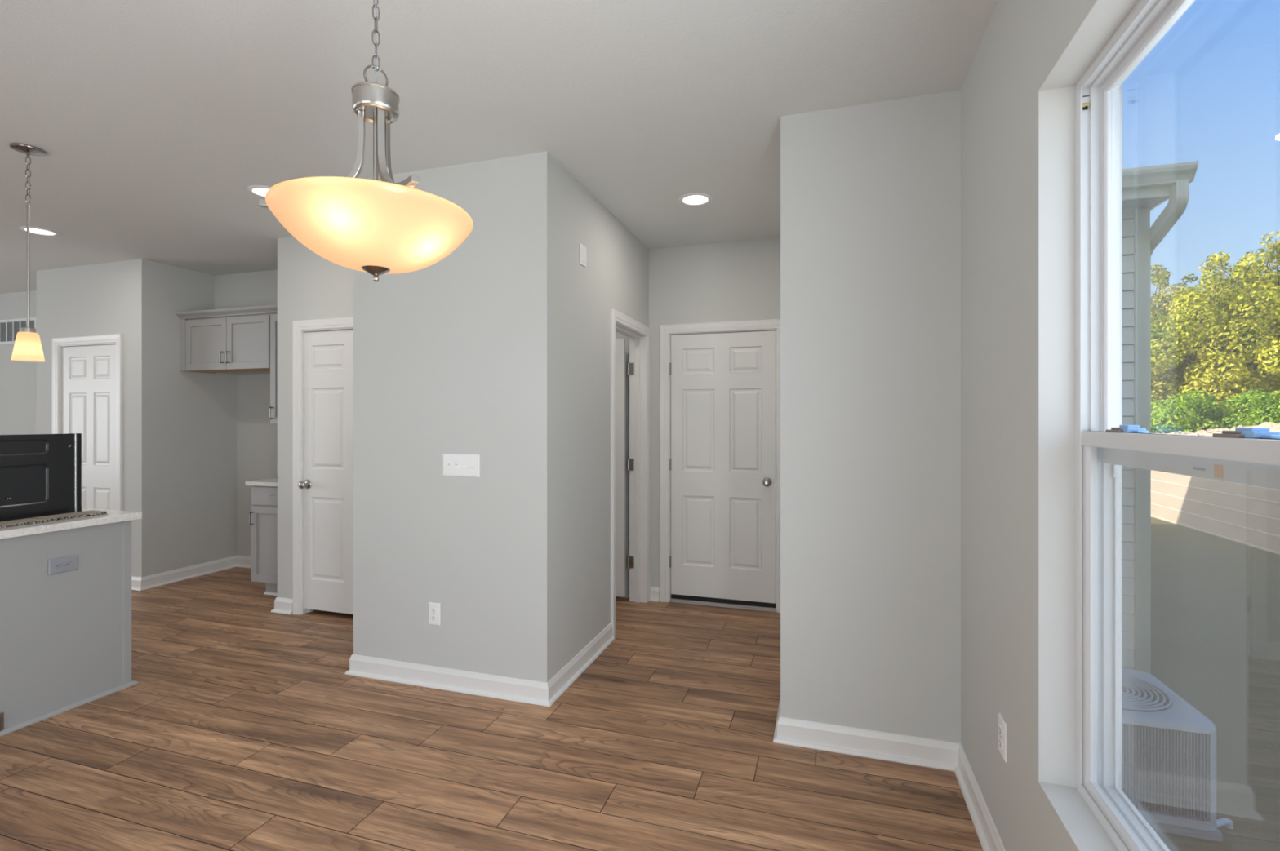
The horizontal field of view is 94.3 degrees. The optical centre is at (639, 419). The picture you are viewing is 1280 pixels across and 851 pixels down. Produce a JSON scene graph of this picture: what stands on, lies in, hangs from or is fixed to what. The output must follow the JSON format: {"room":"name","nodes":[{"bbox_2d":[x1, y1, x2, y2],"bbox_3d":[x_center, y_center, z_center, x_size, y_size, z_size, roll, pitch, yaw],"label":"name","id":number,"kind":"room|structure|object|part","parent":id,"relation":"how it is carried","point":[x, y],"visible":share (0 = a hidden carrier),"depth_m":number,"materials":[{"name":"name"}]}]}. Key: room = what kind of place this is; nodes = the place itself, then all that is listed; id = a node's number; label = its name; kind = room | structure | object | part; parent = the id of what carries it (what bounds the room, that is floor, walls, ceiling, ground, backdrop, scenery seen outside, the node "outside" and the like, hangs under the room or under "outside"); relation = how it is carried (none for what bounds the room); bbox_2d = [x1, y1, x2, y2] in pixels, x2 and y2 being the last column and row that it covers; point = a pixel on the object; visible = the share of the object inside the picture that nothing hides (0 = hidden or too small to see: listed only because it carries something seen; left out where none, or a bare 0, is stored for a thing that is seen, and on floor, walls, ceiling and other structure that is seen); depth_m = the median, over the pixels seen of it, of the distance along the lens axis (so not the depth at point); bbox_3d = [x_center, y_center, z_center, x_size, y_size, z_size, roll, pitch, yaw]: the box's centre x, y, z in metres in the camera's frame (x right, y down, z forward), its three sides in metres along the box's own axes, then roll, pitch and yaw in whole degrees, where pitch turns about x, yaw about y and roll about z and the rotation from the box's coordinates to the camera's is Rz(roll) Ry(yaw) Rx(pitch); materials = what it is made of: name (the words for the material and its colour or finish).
{"room":"dining room","nodes":[
{"label":"dining room","id":0,"kind":"room"},
{"bbox_2d":[0,290,36,435],"bbox_3d":[-6.788,0.040,6.138,3.375,2.740,0.525,0,0,17],"label":"wall","id":1,"kind":"structure","parent":0,"point":[18,380],"depth_m":6.20,"materials":[{"name":"paint"}]},
{"bbox_2d":[0,317,36,345],"bbox_3d":[-6.740,-0.921,6.265,1.130,0.262,0.014,0,0,17],"label":"air vent","id":2,"kind":"object","parent":1,"relation":"in","point":[7,322],"visible":0.71,"depth_m":6.21,"materials":[{"name":"white plastic"}]},
{"bbox_2d":[36,258,156,577],"bbox_3d":[-4.744,0.040,5.162,1.340,2.740,0.115,0,0,17],"label":"wall","id":3,"kind":"structure","parent":0,"point":[118,297],"depth_m":4.98,"materials":[{"name":"paint"}]},
{"bbox_2d":[52,333,122,511],"bbox_3d":[-4.744,0.346,5.134,0.871,2.127,0.168,0,0,17],"label":"door","id":4,"kind":"structure","parent":3,"relation":"in","point":[87,371],"depth_m":5.10,"materials":[{"name":"white paint"}]},
{"bbox_2d":[131,555,251,591],"bbox_3d":[-3.632,1.358,5.173,1.225,0.104,0.860,0,0,17],"label":"baseboard","id":5,"kind":"structure","parent":3,"relation":"attached to","point":[138,584],"depth_m":5.25,"materials":[{"name":"white paint"}]},
{"bbox_2d":[156,262,236,573],"bbox_3d":[-4.037,0.040,5.376,0.120,2.740,0.715,0,0,17],"label":"wall","id":6,"kind":"structure","parent":0,"point":[197,412],"depth_m":5.27,"materials":[{"name":"paint"}]},
{"bbox_2d":[214,269,277,556],"bbox_3d":[-2.565,0.040,5.237,3.013,2.740,0.340,0,0,17],"label":"wall","id":7,"kind":"structure","parent":0,"point":[256,437],"depth_m":5.61,"materials":[{"name":"paint"}]},
{"bbox_2d":[179,313,271,373],"bbox_3d":[-3.499,-0.656,5.172,1.026,0.468,0.338,0,0,17],"label":"upper cabinet","id":8,"kind":"object","parent":7,"relation":"attached to","point":[233,344],"visible":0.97,"depth_m":5.04,"materials":[{"name":"grey paint"}]},
{"bbox_3d":[-3.732,-0.643,5.109,0.474,0.438,0.019,0,0,17],"label":"cabinet door","id":9,"kind":"part","parent":8,"relation":"part of","materials":[{"name":"grey paint"}]},
{"bbox_3d":[-3.545,-0.525,5.025,0.009,0.100,0.030,0,0,17],"label":"handle","id":10,"kind":"part","parent":8,"relation":"part of","materials":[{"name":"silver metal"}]},
{"bbox_2d":[175,304,277,319],"bbox_3d":[-3.291,-0.904,4.952,1.553,0.056,0.056,0,0,17],"label":"crown molding","id":11,"kind":"structure","parent":8,"relation":"attached to","point":[265,309],"depth_m":5.00,"materials":[{"name":"grey paint"}]},
{"bbox_3d":[-3.478,-0.525,5.004,0.009,0.100,0.030,0,0,17],"label":"handle","id":12,"kind":"part","parent":8,"relation":"part of","materials":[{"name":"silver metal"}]},
{"bbox_3d":[-3.491,-0.432,5.197,0.998,0.008,0.284,0,0,17],"label":"panel","id":13,"kind":"part","parent":8,"relation":"part of","materials":[{"name":"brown wood"}]},
{"bbox_3d":[-3.279,-0.643,4.967,0.465,0.438,0.019,0,0,17],"label":"cabinet door","id":14,"kind":"part","parent":8,"relation":"part of","materials":[{"name":"grey paint"}]},
{"bbox_2d":[269,313,277,424],"bbox_3d":[-2.757,-0.426,4.939,0.525,0.928,0.338,0,0,17],"label":"upper cabinet","id":15,"kind":"object","parent":7,"relation":"attached to","point":[273,317],"visible":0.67,"depth_m":4.87,"materials":[{"name":"grey paint"}]},
{"bbox_3d":[-3.023,-0.052,4.861,0.009,0.100,0.030,0,0,17],"label":"handle","id":16,"kind":"part","parent":15,"relation":"part of","materials":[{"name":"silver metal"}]},
{"bbox_2d":[277,236,353,599],"bbox_3d":[-2.008,0.040,4.210,1.336,2.740,0.115,0,0,17],"label":"wall","id":17,"kind":"structure","parent":0,"point":[311,286],"depth_m":4.32,"materials":[{"name":"paint"}]},
{"bbox_2d":[271,597,293,614],"bbox_3d":[-2.570,1.358,4.447,0.183,0.104,0.290,0,0,17],"label":"baseboard","id":18,"kind":"structure","parent":17,"relation":"attached to","point":[282,606],"depth_m":4.32,"materials":[{"name":"white paint"}]},
{"bbox_2d":[293,317,353,614],"bbox_3d":[-2.208,0.349,4.245,0.612,2.122,0.168,0,0,17],"label":"door","id":19,"kind":"structure","parent":17,"relation":"in","point":[323,348],"depth_m":4.25,"materials":[{"name":"white paint"}]},
{"bbox_3d":[-2.409,0.469,4.254,0.066,0.066,0.066,0,0,17],"label":"knob","id":20,"kind":"part","parent":19,"relation":"part of","materials":[{"name":"silver metal"}]},
{"bbox_2d":[353,151,556,683],"bbox_3d":[-1.010,0.040,3.175,1.187,2.740,0.115,0,0,17],"label":"wall","id":21,"kind":"structure","parent":0,"point":[456,354],"depth_m":3.08,"materials":[{"name":"paint"}]},
{"bbox_2d":[428,602,439,626],"bbox_3d":[-1.089,1.029,3.134,0.073,0.117,0.009,0,0,17],"label":"wall outlet","id":22,"kind":"object","parent":21,"relation":"attached to","point":[433,608],"visible":1,"depth_m":3.13,"materials":[{"name":"white plastic"}]},
{"bbox_2d":[431,608,436,613],"bbox_3d":[-1.089,1.010,3.132,0.034,0.027,0.004,0,0,17],"label":"receptacle","id":23,"kind":"object","parent":22,"relation":"attached to","point":[433,611],"depth_m":3.13,"materials":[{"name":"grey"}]},
{"bbox_2d":[431,615,436,621],"bbox_3d":[-1.089,1.048,3.132,0.034,0.027,0.004,0,0,17],"label":"receptacle","id":24,"kind":"object","parent":22,"relation":"attached to","point":[433,618],"depth_m":3.13,"materials":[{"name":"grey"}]},
{"bbox_2d":[443,453,479,477],"bbox_3d":[-0.921,0.239,3.077,0.215,0.116,0.018,0,0,17],"label":"light switch","id":25,"kind":"object","parent":21,"relation":"attached to","point":[454,465],"visible":1,"depth_m":3.07,"materials":[{"name":"white plastic"}]},
{"bbox_2d":[344,622,614,706],"bbox_3d":[-0.896,1.358,3.541,1.247,0.104,0.943,0,0,17],"label":"baseboard","id":26,"kind":"structure","parent":21,"relation":"attached to","point":[505,688],"depth_m":3.12,"materials":[{"name":"white paint"}]},
{"bbox_2d":[0,567,982,850],"bbox_3d":[-4.259,1.470,2.294,10.700,0.120,8.185,0,0,17],"label":"floor","id":27,"kind":"structure","parent":0,"point":[243,726],"depth_m":2.46,"materials":[{"name":"brown wood"}]},
{"bbox_2d":[0,433,82,521],"bbox_3d":[-3.409,0.733,2.909,0.664,1.314,0.773,0,0,17],"label":"microwave","id":28,"kind":"object","parent":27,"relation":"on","point":[41,475],"visible":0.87,"depth_m":3.00,"materials":[{"name":"black metal"}]},
{"bbox_3d":[-3.025,0.285,3.173,0.052,0.420,0.030,0,0,17],"label":"panel","id":29,"kind":"part","parent":28,"relation":"part of","materials":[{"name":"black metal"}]},
{"bbox_2d":[0,520,137,736],"bbox_3d":[-3.439,0.972,1.769,0.618,0.876,3.120,0,0,17],"label":"kitchen island","id":30,"kind":"object","parent":27,"relation":"on","point":[65,637],"visible":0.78,"depth_m":2.87,"materials":[{"name":"grey"}]},
{"bbox_2d":[0,712,4,731],"bbox_3d":[-2.895,1.351,2.523,0.010,0.079,0.284,0,0,17],"label":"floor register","id":31,"kind":"object","parent":30,"relation":"attached to","point":[2,714],"visible":1,"depth_m":2.65,"materials":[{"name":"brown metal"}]},
{"bbox_2d":[48,555,78,575],"bbox_3d":[-2.785,0.703,2.867,0.009,0.073,0.117,0,0,17],"label":"wall outlet","id":32,"kind":"object","parent":30,"relation":"attached to","point":[65,564],"visible":1,"depth_m":2.86,"materials":[{"name":"grey plastic"}]},
{"bbox_2d":[55,562,62,569],"bbox_3d":[-2.790,0.703,2.848,0.004,0.034,0.027,0,0,17],"label":"receptacle","id":33,"kind":"object","parent":32,"relation":"attached to","point":[59,566],"depth_m":2.85,"materials":[{"name":"grey plastic"}]},
{"bbox_2d":[65,560,72,567],"bbox_3d":[-2.778,0.703,2.885,0.004,0.034,0.027,0,0,17],"label":"receptacle","id":34,"kind":"object","parent":32,"relation":"attached to","point":[68,563],"depth_m":2.88,"materials":[{"name":"grey plastic"}]},
{"bbox_3d":[-3.191,1.401,1.692,0.098,0.018,3.120,0,0,17],"label":"shoe molding","id":35,"kind":"part","parent":30,"relation":"part of","materials":[{"name":"grey wood"}]},
{"bbox_2d":[0,508,142,539],"bbox_3d":[-3.454,0.514,1.765,0.672,0.036,3.162,0,0,17],"label":"island countertop","id":36,"kind":"structure","parent":30,"relation":"on","point":[113,516],"depth_m":2.89,"materials":[{"name":"white stone"}]},
{"bbox_2d":[0,518,46,528],"bbox_3d":[-2.978,0.488,2.656,0.128,0.015,0.449,0,0,17],"label":"strip","id":37,"kind":"object","parent":36,"relation":"on","point":[7,524],"visible":1,"depth_m":2.78,"materials":[{"name":"grey stone"}]},
{"bbox_2d":[31,510,107,522],"bbox_3d":[-2.877,0.488,3.000,0.125,0.015,0.248,0,0,17],"label":"strip","id":38,"kind":"object","parent":36,"relation":"on","point":[86,513],"visible":0.98,"depth_m":2.98,"materials":[{"name":"grey stone"}]},
{"bbox_3d":[-2.718,0.972,3.136,0.027,0.876,0.040,0,0,17],"label":"corner trim","id":39,"kind":"part","parent":30,"relation":"part of","materials":[{"name":"grey wood"}]},
{"bbox_2d":[248,485,277,595],"bbox_3d":[-2.758,0.969,4.976,0.550,0.882,0.708,0,0,17],"label":"base cabinet","id":40,"kind":"object","parent":27,"relation":"on","point":[264,512],"visible":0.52,"depth_m":4.71,"materials":[{"name":"grey paint"}]},
{"bbox_3d":[-3.100,0.790,4.728,0.009,0.105,0.030,0,0,17],"label":"handle","id":41,"kind":"part","parent":40,"relation":"part of","materials":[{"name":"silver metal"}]},
{"bbox_2d":[245,478,277,486],"bbox_3d":[-2.769,0.511,4.981,0.573,0.030,0.706,0,0,17],"label":"countertop","id":42,"kind":"structure","parent":40,"relation":"on","point":[267,482],"depth_m":4.71,"materials":[{"name":"white stone"}]},
{"bbox_3d":[-2.853,0.610,4.676,0.541,0.144,0.019,0,0,17],"label":"drawer","id":43,"kind":"part","parent":40,"relation":"part of","materials":[{"name":"grey paint"}]},
{"bbox_3d":[-2.853,0.996,4.676,0.541,0.604,0.019,0,0,17],"label":"cabinet door","id":44,"kind":"part","parent":40,"relation":"part of","materials":[{"name":"grey paint"}]},
{"bbox_3d":[-2.803,1.401,4.720,0.477,0.018,0.018,0,0,17],"label":"shoe molding","id":45,"kind":"part","parent":40,"relation":"part of","materials":[{"name":"white paint"}]},
{"bbox_2d":[0,0,997,293],"bbox_3d":[-4.254,-1.390,2.276,10.920,0.120,8.200,0,0,17],"label":"ceiling","id":46,"kind":"structure","parent":0,"point":[154,122],"depth_m":2.44,"materials":[{"name":"white paint"}]},
{"bbox_2d":[8,142,46,362],"bbox_3d":[-3.007,-0.809,2.915,0.127,1.042,0.127,0,0,17],"label":"mini pendant","id":47,"kind":"object","parent":46,"relation":"hanging from","point":[28,345],"visible":1,"depth_m":2.91,"materials":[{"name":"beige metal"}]},
{"bbox_3d":[-3.007,-0.357,2.915,0.117,0.138,0.117,0,0,17],"label":"lamp shade","id":48,"kind":"part","parent":47,"relation":"part of","materials":[{"name":"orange glass"}]},
{"bbox_3d":[-3.007,-0.757,2.915,0.015,0.633,0.021,0,0,-39],"label":"stem","id":49,"kind":"part","parent":47,"relation":"part of","materials":[{"name":"silver metal"}]},
{"bbox_3d":[-3.007,-1.179,2.915,0.017,0.228,0.014,0,0,-20],"label":"chain","id":50,"kind":"part","parent":47,"relation":"part of","materials":[{"name":"silver metal"}]},
{"bbox_2d":[19,226,59,235],"bbox_3d":[-4.235,-1.326,4.184,0.200,0.008,0.200,0,0,17],"label":"recessed light","id":51,"kind":"object","parent":46,"relation":"in","point":[35,230],"visible":0.98,"depth_m":4.18,"materials":[{"name":"white plastic"}]},
{"bbox_2d":[24,228,54,235],"bbox_3d":[-4.235,-1.328,4.184,0.150,0.002,0.150,0,0,17],"label":"diffuser","id":52,"kind":"object","parent":51,"relation":"attached to","point":[36,231],"depth_m":4.18,"materials":[{"name":"white plastic"}]},
{"bbox_2d":[247,185,271,197],"bbox_3d":[-2.177,-1.326,3.470,0.200,0.008,0.200,0,0,17],"label":"recessed light","id":53,"kind":"object","parent":46,"relation":"in","point":[259,190],"visible":0.5,"depth_m":3.42,"materials":[{"name":"white plastic"}]},
{"bbox_2d":[252,188,268,195],"bbox_3d":[-2.177,-1.328,3.470,0.150,0.002,0.150,0,0,17],"label":"diffuser","id":54,"kind":"object","parent":53,"relation":"attached to","point":[259,192],"depth_m":3.45,"materials":[{"name":"white"}]},
{"bbox_2d":[258,0,473,282],"bbox_3d":[-0.659,-0.839,1.489,0.474,0.982,0.501,0,0,-40],"label":"pendant","id":55,"kind":"object","parent":46,"relation":"hanging from","point":[376,228],"visible":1,"depth_m":1.38,"materials":[{"name":"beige glass"}]},
{"bbox_3d":[-0.809,-0.647,1.471,0.236,0.254,0.018,0,0,-12],"label":"arm","id":56,"kind":"part","parent":55,"relation":"part of","materials":[{"name":"silver metal"}]},
{"bbox_3d":[-0.668,-0.449,1.500,0.474,0.138,0.474,0,0,17],"label":"lamp shade","id":57,"kind":"part","parent":55,"relation":"part of","materials":[{"name":"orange glass"}]},
{"bbox_3d":[-0.668,-1.075,1.500,0.010,0.471,0.010,0,0,17],"label":"cord","id":58,"kind":"part","parent":55,"relation":"part of","materials":[{"name":"grey plastic"}]},
{"bbox_3d":[-0.668,-1.092,1.500,0.019,0.424,0.019,0,0,17],"label":"chain","id":59,"kind":"part","parent":55,"relation":"part of","materials":[{"name":"silver metal"}]},
{"bbox_3d":[-0.668,-0.580,1.500,0.013,0.389,0.013,0,0,17],"label":"rod","id":60,"kind":"part","parent":55,"relation":"part of","materials":[{"name":"silver metal"}]},
{"bbox_3d":[-0.622,-0.647,1.637,0.018,0.254,0.236,0,0,18],"label":"arm","id":61,"kind":"part","parent":55,"relation":"part of","materials":[{"name":"silver metal"}]},
{"bbox_3d":[-0.572,-0.647,1.391,0.210,0.254,0.136,0,0,17],"label":"arm","id":62,"kind":"part","parent":55,"relation":"part of","materials":[{"name":"silver metal"}]},
{"bbox_2d":[679,192,711,205],"bbox_3d":[0.334,-1.326,3.582,0.200,0.008,0.200,0,0,17],"label":"recessed light","id":63,"kind":"object","parent":46,"relation":"in","point":[695,198],"visible":1,"depth_m":3.58,"materials":[{"name":"white plastic"}]},
{"bbox_2d":[683,195,707,204],"bbox_3d":[0.334,-1.328,3.582,0.150,0.002,0.150,0,0,17],"label":"diffuser","id":64,"kind":"object","parent":63,"relation":"attached to","point":[686,199],"depth_m":3.58,"materials":[{"name":"white plastic"}]},
{"bbox_2d":[556,160,648,673],"bbox_3d":[-0.234,0.040,3.859,0.115,2.740,1.655,0,0,17],"label":"wall","id":65,"kind":"structure","parent":0,"point":[615,276],"depth_m":3.43,"materials":[{"name":"paint"}]},
{"bbox_2d":[579,244,586,266],"bbox_3d":[-0.322,-0.931,3.368,0.012,0.114,0.084,0,0,17],"label":"wall plate","id":66,"kind":"object","parent":65,"relation":"attached to","point":[582,248],"visible":1,"depth_m":3.35,"materials":[{"name":"white plastic"}]},
{"bbox_2d":[610,308,650,636],"bbox_3d":[-0.458,0.349,4.344,0.869,2.122,0.856,0,0,17],"label":"door frame","id":67,"kind":"structure","parent":65,"relation":"in","point":[639,335],"depth_m":4.57,"materials":[{"name":"white paint"}]},
{"bbox_3d":[-0.446,0.372,4.683,0.688,1.985,0.035,0,0,17],"label":"panel","id":68,"kind":"part","parent":67,"relation":"part of","materials":[{"name":"white paint"}]},
{"bbox_2d":[615,237,780,598],"bbox_3d":[0.397,0.040,4.589,3.027,2.740,0.115,0,0,17],"label":"wall","id":69,"kind":"structure","parent":0,"point":[740,280],"depth_m":4.52,"materials":[{"name":"paint"}]},
{"bbox_2d":[649,586,659,602],"bbox_3d":[0.105,1.358,4.604,0.088,0.104,0.030,0,0,17],"label":"baseboard","id":70,"kind":"structure","parent":69,"relation":"attached to","point":[655,592],"depth_m":4.60,"materials":[{"name":"white paint"}]},
{"bbox_2d":[659,319,780,613],"bbox_3d":[0.621,0.339,4.490,0.956,2.142,0.168,0,0,17],"label":"door","id":71,"kind":"structure","parent":69,"relation":"in","point":[720,381],"depth_m":4.48,"materials":[{"name":"white paint"}]},
{"bbox_3d":[0.927,0.463,4.341,0.066,0.066,0.066,0,0,17],"label":"knob","id":72,"kind":"part","parent":71,"relation":"part of","materials":[{"name":"silver metal"}]},
{"bbox_2d":[780,89,960,743],"bbox_3d":[1.220,0.040,3.343,0.710,2.740,1.770,0,0,17],"label":"wall","id":73,"kind":"structure","parent":0,"point":[870,193],"depth_m":2.49,"materials":[{"name":"paint"}]},
{"bbox_2d":[960,0,1121,850],"bbox_3d":[0.881,0.040,0.772,0.180,2.740,8.000,0,0,17],"label":"wall","id":74,"kind":"structure","parent":0,"point":[1022,41],"depth_m":1.80,"materials":[{"name":"paint"}]},
{"bbox_2d":[773,698,1005,850],"bbox_3d":[0.358,1.358,0.642,0.740,0.104,7.440,0,0,17],"label":"baseboard","id":75,"kind":"structure","parent":74,"relation":"attached to","point":[873,744],"depth_m":2.44,"materials":[{"name":"white paint"}]},
{"bbox_2d":[998,712,1006,763],"bbox_3d":[1.111,0.976,1.821,0.009,0.117,0.073,0,0,17],"label":"wall outlet","id":76,"kind":"object","parent":74,"relation":"attached to","point":[1002,723],"visible":1,"depth_m":1.81,"materials":[{"name":"white plastic"}]},
{"bbox_2d":[998,737,1002,749],"bbox_3d":[1.109,0.996,1.822,0.004,0.027,0.034,0,0,17],"label":"receptacle","id":77,"kind":"object","parent":76,"relation":"attached to","point":[1000,740],"depth_m":1.82,"materials":[{"name":"grey plastic"}]},
{"bbox_2d":[999,724,1002,737],"bbox_3d":[1.109,0.957,1.822,0.004,0.027,0.034,0,0,17],"label":"receptacle","id":78,"kind":"object","parent":76,"relation":"attached to","point":[1000,726],"depth_m":1.82,"materials":[{"name":"grey plastic"}]},
{"bbox_2d":[1038,0,1279,850],"bbox_3d":[0.965,0.043,1.070,0.162,1.777,0.899,0,0,17],"label":"window","id":79,"kind":"structure","parent":74,"relation":"in","point":[1083,446],"depth_m":1.46,"materials":[{"name":"white paint"}]},
{"bbox_3d":[1.003,0.043,1.058,0.082,1.777,0.899,0,0,17],"label":"frame","id":80,"kind":"part","parent":79,"relation":"part of","materials":[{"name":"white plastic"}]},
{"bbox_3d":[1.036,0.495,1.048,0.010,0.814,0.833,0,0,17],"label":"screen frame","id":81,"kind":"part","parent":79,"relation":"part of","materials":[{"name":"white plastic"}]},
{"bbox_3d":[1.020,-0.356,1.053,0.022,0.921,0.851,0,0,17],"label":"sash","id":82,"kind":"part","parent":79,"relation":"part of","materials":[{"name":"white plastic"}]},
{"bbox_3d":[0.985,0.047,1.064,0.033,0.036,0.870,0,0,17],"label":"meeting rail","id":83,"kind":"part","parent":79,"relation":"part of","materials":[{"name":"white plastic"}]},
{"bbox_3d":[0.984,0.473,1.064,0.023,0.889,0.870,0,0,17],"label":"sash","id":84,"kind":"part","parent":79,"relation":"part of","materials":[{"name":"white plastic"}]},
{"bbox_3d":[1.020,0.082,1.053,0.025,0.048,0.851,0,0,17],"label":"sash rail","id":85,"kind":"part","parent":79,"relation":"part of","materials":[{"name":"white plastic"}]},
{"bbox_2d":[1121,210,1134,670],"bbox_3d":[1.858,0.435,9.048,6.135,3.850,8.320,0,0,17],"label":"wall","id":86,"kind":"structure","parent":0,"point":[1126,219],"depth_m":4.19,"materials":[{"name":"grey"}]},
{"bbox_2d":[1133,208,1150,674],"bbox_3d":[3.522,0.393,4.182,0.087,3.735,0.092,0,0,17],"label":"trim","id":87,"kind":"structure","parent":86,"relation":"attached to","point":[1142,216],"depth_m":4.14,"materials":[{"name":"beige"}]},
{"bbox_2d":[1121,196,1166,211],"bbox_3d":[1.882,-1.478,9.080,6.162,0.010,8.945,0,0,17],"label":"trim","id":88,"kind":"structure","parent":86,"relation":"attached to","point":[1153,203],"depth_m":4.05,"materials":[{"name":"grey"}]},
{"bbox_2d":[1121,186,1169,210],"bbox_3d":[1.885,-1.537,9.069,6.174,0.146,8.965,0,0,17],"label":"trim","id":89,"kind":"structure","parent":86,"relation":"attached to","point":[1159,192],"depth_m":3.92,"materials":[{"name":"beige"}]},
{"bbox_2d":[1121,160,1198,191],"bbox_3d":[2.825,-1.579,4.015,1.490,0.113,0.119,0,0,17],"label":"rain gutter","id":90,"kind":"object","parent":86,"relation":"attached to","point":[1158,175],"visible":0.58,"depth_m":3.82,"materials":[{"name":"beige metal"}]},
{"bbox_3d":[4.802,0.393,8.157,0.016,3.735,8.260,0,0,17],"label":"wall","id":91,"kind":"structure","parent":86,"relation":"attached to","visible":0},
{"bbox_2d":[1150,179,1189,674],"bbox_3d":[3.561,0.315,4.068,0.084,3.690,0.591,0,0,17],"label":"downspout","id":92,"kind":"object","parent":91,"relation":"attached to","point":[1179,191],"visible":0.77,"depth_m":3.94,"materials":[{"name":"beige metal"}]},
{"label":"outside","id":93,"kind":"structure","parent":0,"visible":0},
{"bbox_2d":[1151,516,1279,850],"bbox_3d":[52.993,2.410,17.454,89.300,0.300,115.000,0,0,17],"label":"ground","id":94,"kind":"structure","parent":93,"point":[1215,601],"depth_m":5.63,"materials":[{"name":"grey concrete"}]},
{"bbox_2d":[1147,822,1222,841],"bbox_3d":[2.867,2.253,3.658,0.785,0.054,0.785,0,0,17],"label":"pad","id":95,"kind":"object","parent":94,"relation":"on","point":[1216,836],"visible":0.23,"depth_m":3.21,"materials":[{"name":"concrete"}]},
{"bbox_2d":[1121,668,1233,831],"bbox_3d":[2.925,1.949,3.639,0.885,0.620,0.773,0,0,17],"label":"air conditioner","id":96,"kind":"object","parent":95,"relation":"on","point":[1169,747],"visible":0.38,"depth_m":3.27,"materials":[{"name":"grey metal"}]},
{"bbox_2d":[1121,673,1172,711],"bbox_3d":[2.872,1.646,3.656,0.607,0.015,0.607,0,0,17],"label":"fan grille","id":97,"kind":"object","parent":96,"relation":"attached to","point":[1139,681],"depth_m":3.55,"materials":[{"name":"grey paint"}]},
{"bbox_3d":[3.105,1.938,3.211,0.059,0.505,0.019,0,0,-28],"label":"corner post","id":98,"kind":"part","parent":96,"relation":"part of","materials":[{"name":"grey metal"}]},
{"bbox_2d":[1151,470,1279,555],"bbox_3d":[10.695,1.585,9.486,0.362,1.550,14.500,0,0,17],"label":"wall","id":99,"kind":"structure","parent":94,"relation":"on","point":[1243,514],"depth_m":11.34,"materials":[{"name":"beige"}]},
{"bbox_2d":[1155,422,1279,436],"bbox_3d":[19.795,1.057,17.691,5.200,3.006,12.800,0,0,-43],"label":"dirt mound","id":100,"kind":"object","parent":94,"relation":"on","point":[1273,427],"visible":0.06,"depth_m":18.72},
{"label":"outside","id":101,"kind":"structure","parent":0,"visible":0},
{"bbox_3d":[60.617,0.985,41.787,89.300,2.550,64.000,0,0,17],"label":"ground","id":102,"kind":"structure","parent":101,"visible":0},
{"bbox_2d":[1151,311,1175,359],"bbox_3d":[23.309,-3.375,31.583,7.769,9.370,7.803,0,0,17],"label":"broadleaf tree","id":103,"kind":"object","parent":102,"relation":"on","point":[1162,317],"visible":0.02,"depth_m":28.21,"materials":[{"name":"green plant"}]},
{"bbox_2d":[1151,263,1234,409],"bbox_3d":[29.805,-3.622,33.992,7.101,9.865,6.611,0,0,-40],"label":"broadleaf tree","id":104,"kind":"object","parent":102,"relation":"on","point":[1159,299],"visible":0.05,"depth_m":32.75,"materials":[{"name":"green plant"}]},
{"bbox_2d":[1151,389,1269,433],"bbox_3d":[22.547,0.087,24.240,4.648,2.634,3.608,0,0,33],"label":"shrub","id":105,"kind":"object","parent":102,"relation":"on","point":[1182,415],"visible":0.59,"depth_m":23.67,"materials":[{"name":"green plant"}]},
{"bbox_2d":[1151,250,1279,419],"bbox_3d":[26.341,-3.098,27.723,7.561,8.816,7.709,0,0,-38],"label":"broadleaf tree","id":106,"kind":"object","parent":102,"relation":"on","point":[1215,374],"visible":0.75,"depth_m":26.21,"materials":[{"name":"green plant"}]},
{"bbox_2d":[1164,229,1279,416],"bbox_3d":[32.336,-4.006,30.503,9.768,10.632,9.937,0,0,-35],"label":"broadleaf tree","id":107,"kind":"object","parent":102,"relation":"on","point":[1270,257],"visible":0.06,"depth_m":30.11,"materials":[{"name":"green plant"}]},
{"bbox_2d":[1195,389,1279,431],"bbox_3d":[24.687,0.058,23.253,4.162,2.816,4.608,0,0,9],"label":"shrub","id":108,"kind":"object","parent":102,"relation":"on","point":[1268,406],"visible":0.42,"depth_m":23.09,"materials":[{"name":"green plant"}]}
]}

